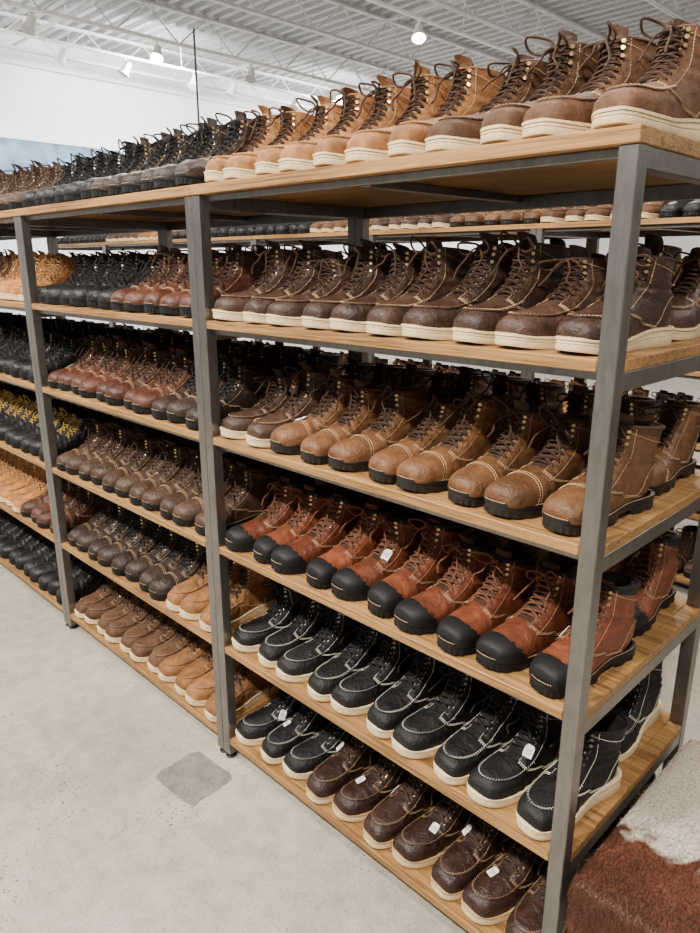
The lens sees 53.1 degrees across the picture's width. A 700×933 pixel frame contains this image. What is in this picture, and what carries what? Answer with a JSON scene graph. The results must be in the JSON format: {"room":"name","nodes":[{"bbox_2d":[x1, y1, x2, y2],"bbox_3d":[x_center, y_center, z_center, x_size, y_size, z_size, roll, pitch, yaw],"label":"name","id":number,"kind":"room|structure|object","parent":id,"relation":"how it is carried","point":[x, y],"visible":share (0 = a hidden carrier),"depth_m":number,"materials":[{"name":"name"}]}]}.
{"room":"shoe store","nodes":[
{"label":"shoe store","id":0,"kind":"room"},
{"bbox_2d":[0,27,418,342],"bbox_3d":[-5.021,-4.128,10.803,0.200,5.100,19.200,16,22,43],"label":"wall","id":1,"kind":"structure","parent":0,"point":[38,104],"depth_m":11.19,"materials":[{"name":"white paint"}]},
{"bbox_2d":[0,134,122,173],"bbox_3d":[-5.986,-4.137,9.597,0.070,1.030,6.260,16,22,43],"label":"sign panel","id":2,"kind":"object","parent":1,"relation":"attached to","point":[17,150],"visible":0.2,"depth_m":10.65,"materials":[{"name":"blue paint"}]},
{"bbox_2d":[0,52,314,113],"bbox_3d":[-4.985,-5.893,10.106,0.099,0.120,19.000,16,22,43],"label":"trim","id":3,"kind":"structure","parent":1,"relation":"attached to","point":[5,58],"depth_m":11.33,"materials":[{"name":"white paint"}]},
{"bbox_2d":[0,343,699,932],"bbox_3d":[1.202,0.104,5.553,17.800,0.101,19.200,16,22,43],"label":"floor","id":4,"kind":"structure","parent":0,"point":[91,841],"depth_m":2.10,"materials":[{"name":"concrete"}]},
{"bbox_2d":[0,236,57,317],"bbox_3d":[-2.350,-0.554,4.417,1.222,1.800,0.668,16,22,43],"label":"shelving rack","id":5,"kind":"object","parent":4,"relation":"on","point":[2,238],"visible":0.06,"depth_m":4.11,"materials":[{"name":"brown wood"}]},
{"bbox_2d":[0,508,8,522],"bbox_3d":[-2.351,0.129,4.612,1.156,0.214,0.657,16,22,43],"label":"boots","id":6,"kind":"object","parent":5,"relation":"in","point":[3,515],"visible":0.02,"depth_m":4.15,"materials":[{"name":"leather"}]},
{"bbox_2d":[0,381,35,393],"bbox_3d":[-2.353,-0.526,4.422,1.144,0.207,0.651,16,22,43],"label":"boots","id":7,"kind":"object","parent":5,"relation":"in","point":[2,384],"visible":0.09,"depth_m":4.36,"materials":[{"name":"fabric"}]},
{"bbox_2d":[0,312,49,328],"bbox_3d":[-2.351,-0.858,4.328,1.145,0.206,0.657,16,22,43],"label":"boots","id":8,"kind":"object","parent":5,"relation":"in","point":[5,317],"visible":0.27,"depth_m":4.30,"materials":[{"name":"leather"}]},
{"bbox_2d":[0,209,168,626],"bbox_3d":[-1.487,-0.314,3.588,1.222,1.800,0.668,16,22,43],"label":"shelving rack","id":9,"kind":"object","parent":4,"relation":"on","point":[8,219],"visible":0.16,"depth_m":3.17,"materials":[{"name":"brown wood"}]},
{"bbox_2d":[0,448,47,512],"bbox_3d":[-1.636,0.001,3.832,0.729,0.209,0.654,16,22,43],"label":"boots","id":10,"kind":"object","parent":9,"relation":"in","point":[21,480],"visible":0.31,"depth_m":3.61,"materials":[{"name":"leather"}]},
{"bbox_2d":[0,159,66,210],"bbox_3d":[-1.298,-1.228,3.122,0.664,0.215,0.655,16,22,43],"label":"boots","id":11,"kind":"object","parent":9,"relation":"on","point":[13,186],"visible":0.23,"depth_m":2.88,"materials":[{"name":"leather"}]},
{"bbox_2d":[0,249,88,280],"bbox_3d":[-1.673,-0.994,3.579,0.635,0.218,0.652,16,22,43],"label":"boots","id":12,"kind":"object","parent":9,"relation":"in","point":[6,261],"visible":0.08,"depth_m":3.27,"materials":[{"name":"leather"}]},
{"bbox_2d":[0,511,107,603],"bbox_3d":[-1.490,0.371,3.788,1.146,0.208,0.657,16,22,43],"label":"boots","id":13,"kind":"object","parent":9,"relation":"in","point":[30,551],"visible":0.27,"depth_m":3.55,"materials":[{"name":"leather"}]},
{"bbox_2d":[20,478,103,533],"bbox_3d":[-1.241,0.109,3.450,0.434,0.214,0.654,16,22,43],"label":"boots","id":14,"kind":"object","parent":9,"relation":"in","point":[79,502],"visible":0.31,"depth_m":3.25,"materials":[{"name":"leather"}]},
{"bbox_2d":[0,250,125,300],"bbox_3d":[-1.270,-0.878,3.196,0.531,0.210,0.655,16,22,43],"label":"boots","id":15,"kind":"object","parent":9,"relation":"in","point":[49,268],"visible":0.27,"depth_m":2.96,"materials":[{"name":"leather"}]},
{"bbox_2d":[0,388,147,460],"bbox_3d":[-1.484,-0.285,3.595,1.147,0.205,0.655,16,22,43],"label":"boots","id":16,"kind":"object","parent":9,"relation":"in","point":[19,418],"visible":0.55,"depth_m":3.33,"materials":[{"name":"leather"}]},
{"bbox_2d":[0,317,154,381],"bbox_3d":[-1.491,-0.618,3.500,1.146,0.208,0.658,16,22,43],"label":"boots","id":17,"kind":"object","parent":9,"relation":"in","point":[61,336],"visible":0.62,"depth_m":3.27,"materials":[{"name":"leather"}]},
{"bbox_2d":[58,242,164,328],"bbox_3d":[-2.666,-1.563,7.889,1.222,1.800,0.668,16,22,43],"label":"shelving rack","id":18,"kind":"object","parent":4,"relation":"on","point":[99,246],"visible":0.05,"depth_m":7.58,"materials":[{"name":"brown wood"}]},
{"bbox_2d":[57,234,112,243],"bbox_3d":[-2.791,-2.496,7.503,1.205,0.206,0.328,16,22,43],"label":"boots","id":19,"kind":"object","parent":18,"relation":"on","point":[90,238],"visible":0.44,"depth_m":7.36,"materials":[{"name":"leather"}]},
{"bbox_2d":[98,322,133,328],"bbox_3d":[-2.590,-1.454,7.595,0.568,0.218,0.328,16,22,43],"label":"boots","id":20,"kind":"object","parent":18,"relation":"in","point":[118,325],"visible":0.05,"depth_m":7.46,"materials":[{"name":"leather"}]},
{"bbox_2d":[103,240,226,326],"bbox_3d":[-1.803,-1.322,7.060,1.222,1.800,0.668,16,22,43],"label":"shelving rack","id":21,"kind":"object","parent":4,"relation":"on","point":[147,244],"visible":0.02,"depth_m":6.89,"materials":[{"name":"brown wood"}]},
{"bbox_2d":[105,232,144,241],"bbox_3d":[-2.142,-2.319,6.881,0.599,0.213,0.331,16,22,43],"label":"boots","id":22,"kind":"object","parent":21,"relation":"on","point":[124,236],"visible":0.35,"depth_m":6.79,"materials":[{"name":"leather"}]},
{"bbox_2d":[131,327,157,332],"bbox_3d":[-2.138,-1.324,7.159,0.578,0.212,0.328,16,22,43],"label":"boots","id":23,"kind":"object","parent":21,"relation":"in","point":[148,329],"visible":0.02,"depth_m":7.07,"materials":[{"name":"leather"}]},
{"bbox_2d":[137,230,178,240],"bbox_3d":[-1.711,-2.196,6.466,0.599,0.208,0.331,16,22,43],"label":"boots","id":24,"kind":"object","parent":21,"relation":"on","point":[147,235],"visible":0.26,"depth_m":6.46,"materials":[{"name":"leather"}]},
{"bbox_2d":[15,185,355,752],"bbox_3d":[-0.624,-0.073,2.760,1.222,1.800,0.668,16,22,43],"label":"shelving rack","id":25,"kind":"object","parent":4,"relation":"on","point":[166,210],"visible":0.35,"depth_m":2.51,"materials":[{"name":"brown wood"}]},
{"bbox_2d":[21,139,139,207],"bbox_3d":[-0.840,-1.096,2.685,0.606,0.207,0.653,16,22,43],"label":"boots","id":26,"kind":"object","parent":25,"relation":"on","point":[76,185],"visible":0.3,"depth_m":2.52,"materials":[{"name":"leather"}]},
{"bbox_2d":[38,248,159,308],"bbox_3d":[-0.809,-0.746,2.750,0.635,0.205,0.650,16,22,43],"label":"boots","id":27,"kind":"object","parent":25,"relation":"in","point":[94,280],"visible":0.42,"depth_m":2.58,"materials":[{"name":"leather"}]},
{"bbox_2d":[74,575,197,672],"bbox_3d":[-0.771,0.569,3.098,0.744,0.214,0.664,16,22,43],"label":"boots","id":28,"kind":"object","parent":25,"relation":"in","point":[143,631],"visible":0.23,"depth_m":2.91,"materials":[{"name":"leather"}]},
{"bbox_2d":[68,494,206,600],"bbox_3d":[-0.737,0.250,2.970,0.829,0.213,0.651,16,22,43],"label":"boots","id":29,"kind":"object","parent":25,"relation":"in","point":[148,553],"visible":0.42,"depth_m":2.77,"materials":[{"name":"leather"}]},
{"bbox_2d":[47,327,272,413],"bbox_3d":[-0.739,-0.412,2.777,0.837,0.215,0.652,16,22,43],"label":"boots","id":30,"kind":"object","parent":25,"relation":"in","point":[130,373],"visible":0.61,"depth_m":2.63,"materials":[{"name":"leather"}]},
{"bbox_2d":[90,111,257,197],"bbox_3d":[-0.415,-0.980,2.275,0.626,0.212,0.655,16,22,43],"label":"boots","id":31,"kind":"object","parent":25,"relation":"on","point":[178,159],"visible":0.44,"depth_m":2.05,"materials":[{"name":"leather"}]},
{"bbox_2d":[56,418,337,534],"bbox_3d":[-0.624,-0.049,2.767,1.145,0.214,0.656,16,22,43],"label":"boots","id":32,"kind":"object","parent":25,"relation":"in","point":[158,470],"visible":0.66,"depth_m":2.56,"materials":[{"name":"leather"}]},
{"bbox_2d":[157,633,278,721],"bbox_3d":[-0.374,0.678,2.717,0.433,0.217,0.659,16,22,43],"label":"boots","id":33,"kind":"object","parent":25,"relation":"in","point":[191,669],"visible":0.2,"depth_m":2.54,"materials":[{"name":"leather"}]},
{"bbox_2d":[166,547,277,631],"bbox_3d":[-0.332,0.361,2.581,0.319,0.216,0.656,16,22,43],"label":"boots","id":34,"kind":"object","parent":25,"relation":"in","point":[190,597],"visible":0.29,"depth_m":2.41,"materials":[{"name":"leather"}]},
{"bbox_2d":[110,243,343,315],"bbox_3d":[-0.408,-0.639,2.367,0.533,0.214,0.666,16,22,43],"label":"boots","id":35,"kind":"object","parent":25,"relation":"in","point":[167,290],"visible":0.41,"depth_m":2.17,"materials":[{"name":"leather"}]},
{"bbox_2d":[151,342,338,428],"bbox_3d":[-0.336,-0.299,2.391,0.326,0.213,0.663,16,22,43],"label":"boots","id":36,"kind":"object","parent":25,"relation":"in","point":[238,386],"visible":0.51,"depth_m":2.24,"materials":[{"name":"leather"}]},
{"bbox_2d":[173,236,314,348],"bbox_3d":[-0.941,-1.082,6.232,1.222,1.800,0.668,16,22,43],"label":"shelving rack","id":37,"kind":"object","parent":4,"relation":"on","point":[244,241],"visible":0.06,"depth_m":5.89,"materials":[{"name":"brown wood"}]},
{"bbox_2d":[172,228,214,238],"bbox_3d":[-1.279,-2.078,6.056,0.603,0.212,0.331,16,22,43],"label":"boots","id":38,"kind":"object","parent":37,"relation":"on","point":[181,234],"visible":0.12,"depth_m":6.10,"materials":[{"name":"leather"}]},
{"bbox_2d":[211,225,264,237],"bbox_3d":[-0.852,-1.954,5.635,0.592,0.207,0.316,16,22,43],"label":"boots","id":39,"kind":"object","parent":37,"relation":"on","point":[242,230],"visible":0.38,"depth_m":5.54,"materials":[{"name":"leather"}]},
{"bbox_2d":[231,338,274,345],"bbox_3d":[-0.863,-0.968,5.938,0.566,0.210,0.331,16,22,43],"label":"boots","id":40,"kind":"object","parent":37,"relation":"in","point":[252,341],"visible":0.02,"depth_m":5.93,"materials":[{"name":"leather"}]},
{"bbox_2d":[252,232,426,363],"bbox_3d":[-0.078,-0.841,5.404,1.222,1.800,0.668,16,22,43],"label":"shelving rack","id":41,"kind":"object","parent":4,"relation":"on","point":[332,238],"visible":0.05,"depth_m":5.15,"materials":[{"name":"brown wood"}]},
{"bbox_2d":[255,222,315,235],"bbox_3d":[-0.416,-1.833,5.226,0.600,0.204,0.328,16,22,43],"label":"boots","id":42,"kind":"object","parent":41,"relation":"on","point":[293,228],"visible":0.41,"depth_m":5.14,"materials":[{"name":"leather"}]},
{"bbox_2d":[284,345,328,352],"bbox_3d":[-0.408,-0.845,5.502,0.562,0.216,0.321,16,22,43],"label":"boots","id":43,"kind":"object","parent":41,"relation":"in","point":[322,351],"visible":0.02,"depth_m":5.41,"materials":[{"name":"leather"}]},
{"bbox_2d":[310,218,383,232],"bbox_3d":[0.013,-1.716,4.806,0.601,0.212,0.329,16,22,43],"label":"boots","id":44,"kind":"object","parent":41,"relation":"on","point":[327,226],"visible":0.27,"depth_m":4.81,"materials":[{"name":"leather"}]},
{"bbox_2d":[328,351,387,374],"bbox_3d":[0.001,-0.730,5.116,0.578,0.211,0.332,16,22,43],"label":"boots","id":45,"kind":"object","parent":41,"relation":"in","point":[343,359],"visible":0.15,"depth_m":5.16,"materials":[{"name":"leather"}]},
{"bbox_2d":[190,123,699,932],"bbox_3d":[0.238,0.168,1.932,1.222,1.800,0.668,16,22,43],"label":"shelving rack","id":46,"kind":"object","parent":4,"relation":"on","point":[627,167],"visible":0.52,"depth_m":1.51,"materials":[{"name":"brown wood"}]},
{"bbox_2d":[235,685,352,779],"bbox_3d":[-0.033,0.773,2.393,0.377,0.216,0.655,16,22,43],"label":"boots","id":47,"kind":"object","parent":46,"relation":"in","point":[290,733],"visible":0.31,"depth_m":2.24,"materials":[{"name":"leather"}]},
{"bbox_2d":[220,356,405,447],"bbox_3d":[-0.085,-0.228,2.142,0.251,0.216,0.642,16,22,43],"label":"boots","id":48,"kind":"object","parent":46,"relation":"in","point":[288,401],"visible":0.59,"depth_m":2.00,"materials":[{"name":"leather"}]},
{"bbox_2d":[204,54,505,182],"bbox_3d":[0.092,-0.840,1.788,0.786,0.215,0.661,16,22,43],"label":"boots","id":49,"kind":"object","parent":46,"relation":"on","point":[396,121],"visible":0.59,"depth_m":1.59,"materials":[{"name":"leather"}]},
{"bbox_2d":[231,582,664,840],"bbox_3d":[0.245,0.524,2.022,1.182,0.215,0.665,16,22,43],"label":"boots","id":50,"kind":"object","parent":46,"relation":"in","point":[505,749],"visible":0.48,"depth_m":1.78,"materials":[{"name":"leather"}]},
{"bbox_2d":[224,475,680,698],"bbox_3d":[0.243,0.193,1.932,1.167,0.214,0.657,16,22,43],"label":"boots","id":51,"kind":"object","parent":46,"relation":"in","point":[507,602],"visible":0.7,"depth_m":1.70,"materials":[{"name":"leather"}]},
{"bbox_2d":[212,231,699,354],"bbox_3d":[0.239,-0.460,1.745,1.164,0.217,0.662,16,22,43],"label":"boots","id":52,"kind":"object","parent":46,"relation":"in","point":[528,293],"visible":0.94,"depth_m":1.48,"materials":[{"name":"leather"}]},
{"bbox_2d":[306,733,655,932],"bbox_3d":[0.365,0.887,2.010,0.820,0.211,0.667,16,22,43],"label":"boots","id":53,"kind":"object","parent":46,"relation":"in","point":[496,879],"visible":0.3,"depth_m":1.84,"materials":[{"name":"leather"}]},
{"bbox_2d":[270,363,699,535],"bbox_3d":[0.324,-0.114,1.752,0.944,0.215,0.647,16,22,43],"label":"boots","id":54,"kind":"object","parent":46,"relation":"in","point":[513,451],"visible":0.9,"depth_m":1.59,"materials":[{"name":"leather"}]},
{"bbox_2d":[425,17,699,152],"bbox_3d":[0.511,-0.720,1.388,0.457,0.209,0.650,16,22,43],"label":"boots","id":55,"kind":"object","parent":46,"relation":"on","point":[624,80],"visible":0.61,"depth_m":1.21,"materials":[{"name":"leather"}]},
{"bbox_2d":[368,224,591,381],"bbox_3d":[0.785,-0.600,4.575,1.222,1.800,0.668,16,22,43],"label":"shelving rack","id":56,"kind":"object","parent":4,"relation":"on","point":[470,233],"visible":0.08,"depth_m":4.25,"materials":[{"name":"brown wood"}]},
{"bbox_2d":[371,213,460,230],"bbox_3d":[0.445,-1.597,4.396,0.605,0.214,0.324,16,22,43],"label":"boots","id":57,"kind":"object","parent":56,"relation":"on","point":[428,221],"visible":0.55,"depth_m":4.32,"materials":[{"name":"leather"}]},
{"bbox_2d":[389,358,459,372],"bbox_3d":[0.457,-0.602,4.675,0.561,0.210,0.325,16,22,43],"label":"boots","id":58,"kind":"object","parent":56,"relation":"in","point":[444,368],"visible":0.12,"depth_m":4.66,"materials":[{"name":"leather"}]},
{"bbox_2d":[453,367,540,394],"bbox_3d":[0.862,-0.488,4.281,0.571,0.212,0.328,16,22,43],"label":"boots","id":59,"kind":"object","parent":56,"relation":"in","point":[493,372],"visible":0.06,"depth_m":4.27,"materials":[{"name":"leather"}]},
{"bbox_2d":[450,208,552,226],"bbox_3d":[0.875,-1.473,3.977,0.594,0.210,0.318,16,22,43],"label":"boots","id":60,"kind":"object","parent":56,"relation":"on","point":[530,216],"visible":0.47,"depth_m":3.89,"materials":[{"name":"leather"}]},
{"bbox_2d":[526,217,699,585],"bbox_3d":[1.648,-0.359,3.747,1.222,1.800,0.668,16,22,43],"label":"shelving rack","id":61,"kind":"object","parent":4,"relation":"on","point":[679,226],"visible":0.11,"depth_m":3.56,"materials":[{"name":"brown wood"}]},
{"bbox_2d":[544,379,649,412],"bbox_3d":[1.316,-0.361,3.848,0.583,0.211,0.340,16,22,43],"label":"boots","id":62,"kind":"object","parent":61,"relation":"in","point":[640,391],"visible":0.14,"depth_m":3.84,"materials":[{"name":"leather"}]},
{"bbox_2d":[540,201,668,222],"bbox_3d":[1.306,-1.354,3.566,0.605,0.210,0.338,16,22,43],"label":"boots","id":63,"kind":"object","parent":61,"relation":"on","point":[650,210],"visible":0.35,"depth_m":3.52,"materials":[{"name":"leather"}]},
{"bbox_2d":[589,255,682,285],"bbox_3d":[1.520,-0.955,3.456,1.143,0.213,0.329,16,22,43],"label":"boots","id":64,"kind":"object","parent":61,"relation":"in","point":[680,259],"visible":0.02,"depth_m":3.41,"materials":[{"name":"leather"}]},
{"bbox_2d":[639,525,697,577],"bbox_3d":[1.728,0.411,3.647,0.580,0.211,0.328,16,22,43],"label":"boots","id":65,"kind":"object","parent":61,"relation":"in","point":[686,544],"visible":0.27,"depth_m":3.64,"materials":[{"name":"leather"}]},
{"bbox_2d":[651,390,699,441],"bbox_3d":[1.729,-0.246,3.454,0.568,0.210,0.321,16,22,43],"label":"boots","id":66,"kind":"object","parent":61,"relation":"in","point":[661,396],"visible":0.19,"depth_m":3.59,"materials":[{"name":"leather"}]},
{"bbox_2d":[659,199,699,217],"bbox_3d":[1.736,-1.233,3.159,0.600,0.204,0.324,16,22,43],"label":"boots","id":67,"kind":"object","parent":61,"relation":"on","point":[682,208],"visible":0.59,"depth_m":3.22,"materials":[{"name":"leather"}]},
{"bbox_2d":[565,738,699,932],"bbox_3d":[0.893,1.016,1.456,0.661,0.437,0.668,16,22,43],"label":"bench","id":68,"kind":"object","parent":4,"relation":"on","point":[644,877],"visible":1,"depth_m":1.43,"materials":[{"name":"fur"}]},
{"bbox_2d":[0,0,699,100],"bbox_3d":[1.262,-4.598,4.249,19.370,0.060,17.800,-16,22,-43],"label":"ceiling","id":69,"kind":"structure","parent":0,"point":[593,15],"depth_m":10.03,"materials":[{"name":"grey paint"}]},
{"bbox_2d":[9,0,98,49],"bbox_3d":[1.273,-4.341,4.188,17.600,0.044,0.042,16,22,43],"label":"pipe","id":70,"kind":"object","parent":69,"relation":"attached to","point":[87,4],"visible":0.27,"depth_m":9.03,"materials":[{"name":"metal"}]},
{"bbox_2d":[0,10,335,108],"bbox_3d":[-4.386,-5.855,9.489,0.070,0.420,19.006,16,22,43],"label":"joist","id":71,"kind":"object","parent":69,"relation":"attached to","point":[4,13],"depth_m":10.71,"materials":[{"name":"white metal"}]},
{"bbox_2d":[0,4,341,110],"bbox_3d":[-3.009,-5.796,9.770,0.212,0.720,9.500,16,22,43],"label":"track light","id":72,"kind":"object","parent":69,"relation":"attached to","point":[61,57],"visible":0.88,"depth_m":9.85,"materials":[{"name":"white paint"}]},
{"bbox_2d":[0,0,387,102],"bbox_3d":[-2.280,-5.593,9.071,0.224,0.720,9.500,15,22,42],"label":"track light","id":73,"kind":"object","parent":69,"relation":"attached to","point":[28,26],"visible":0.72,"depth_m":8.95,"materials":[{"name":"white paint"}]},
{"bbox_2d":[193,28,199,128],"bbox_3d":[-1.768,-2.962,8.491,0.140,4.150,0.136,16,22,43],"label":"support pole","id":74,"kind":"object","parent":69,"relation":"hanging from","point":[194,44],"visible":0.14,"depth_m":8.04,"materials":[{"name":"black metal"}]},
{"bbox_2d":[5,0,412,89],"bbox_3d":[-3.184,-5.519,8.335,0.070,0.420,19.006,16,22,43],"label":"joist","id":75,"kind":"object","parent":69,"relation":"attached to","point":[144,2],"depth_m":9.84,"materials":[{"name":"white metal"}]},
{"bbox_2d":[198,0,457,81],"bbox_3d":[3.394,-4.933,6.225,17.600,0.044,0.042,16,22,43],"label":"pipe","id":76,"kind":"object","parent":69,"relation":"attached to","point":[432,6],"visible":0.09,"depth_m":9.73,"materials":[{"name":"metal"}]},
{"bbox_2d":[206,0,510,75],"bbox_3d":[-1.982,-5.184,7.180,0.070,0.420,19.006,16,22,43],"label":"joist","id":77,"kind":"object","parent":69,"relation":"attached to","point":[312,29],"depth_m":9.24,"materials":[{"name":"white metal"}]},
{"bbox_2d":[365,0,537,59],"bbox_3d":[-0.305,-5.002,7.038,0.185,0.720,9.500,16,22,43],"label":"track light","id":78,"kind":"object","parent":69,"relation":"attached to","point":[418,37],"visible":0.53,"depth_m":8.22,"materials":[{"name":"white paint"}]},
{"bbox_2d":[425,0,605,48],"bbox_3d":[-0.780,-4.849,6.026,0.070,0.420,19.006,16,22,43],"label":"joist","id":79,"kind":"object","parent":69,"relation":"attached to","point":[440,3],"depth_m":8.87,"materials":[{"name":"white metal"}]},
{"bbox_2d":[645,0,696,24],"bbox_3d":[0.422,-4.513,4.872,0.070,0.420,19.006,16,22,43],"label":"joist","id":80,"kind":"object","parent":69,"relation":"attached to","point":[658,4],"depth_m":8.07,"materials":[{"name":"white metal"}]},
{"bbox_2d":[419,236,699,257],"bbox_3d":[7.990,-4.246,11.211,17.600,5.100,0.200,16,22,43],"label":"wall","id":81,"kind":"structure","parent":0,"point":[686,243],"depth_m":14.00,"materials":[{"name":"white paint"}]}
]}

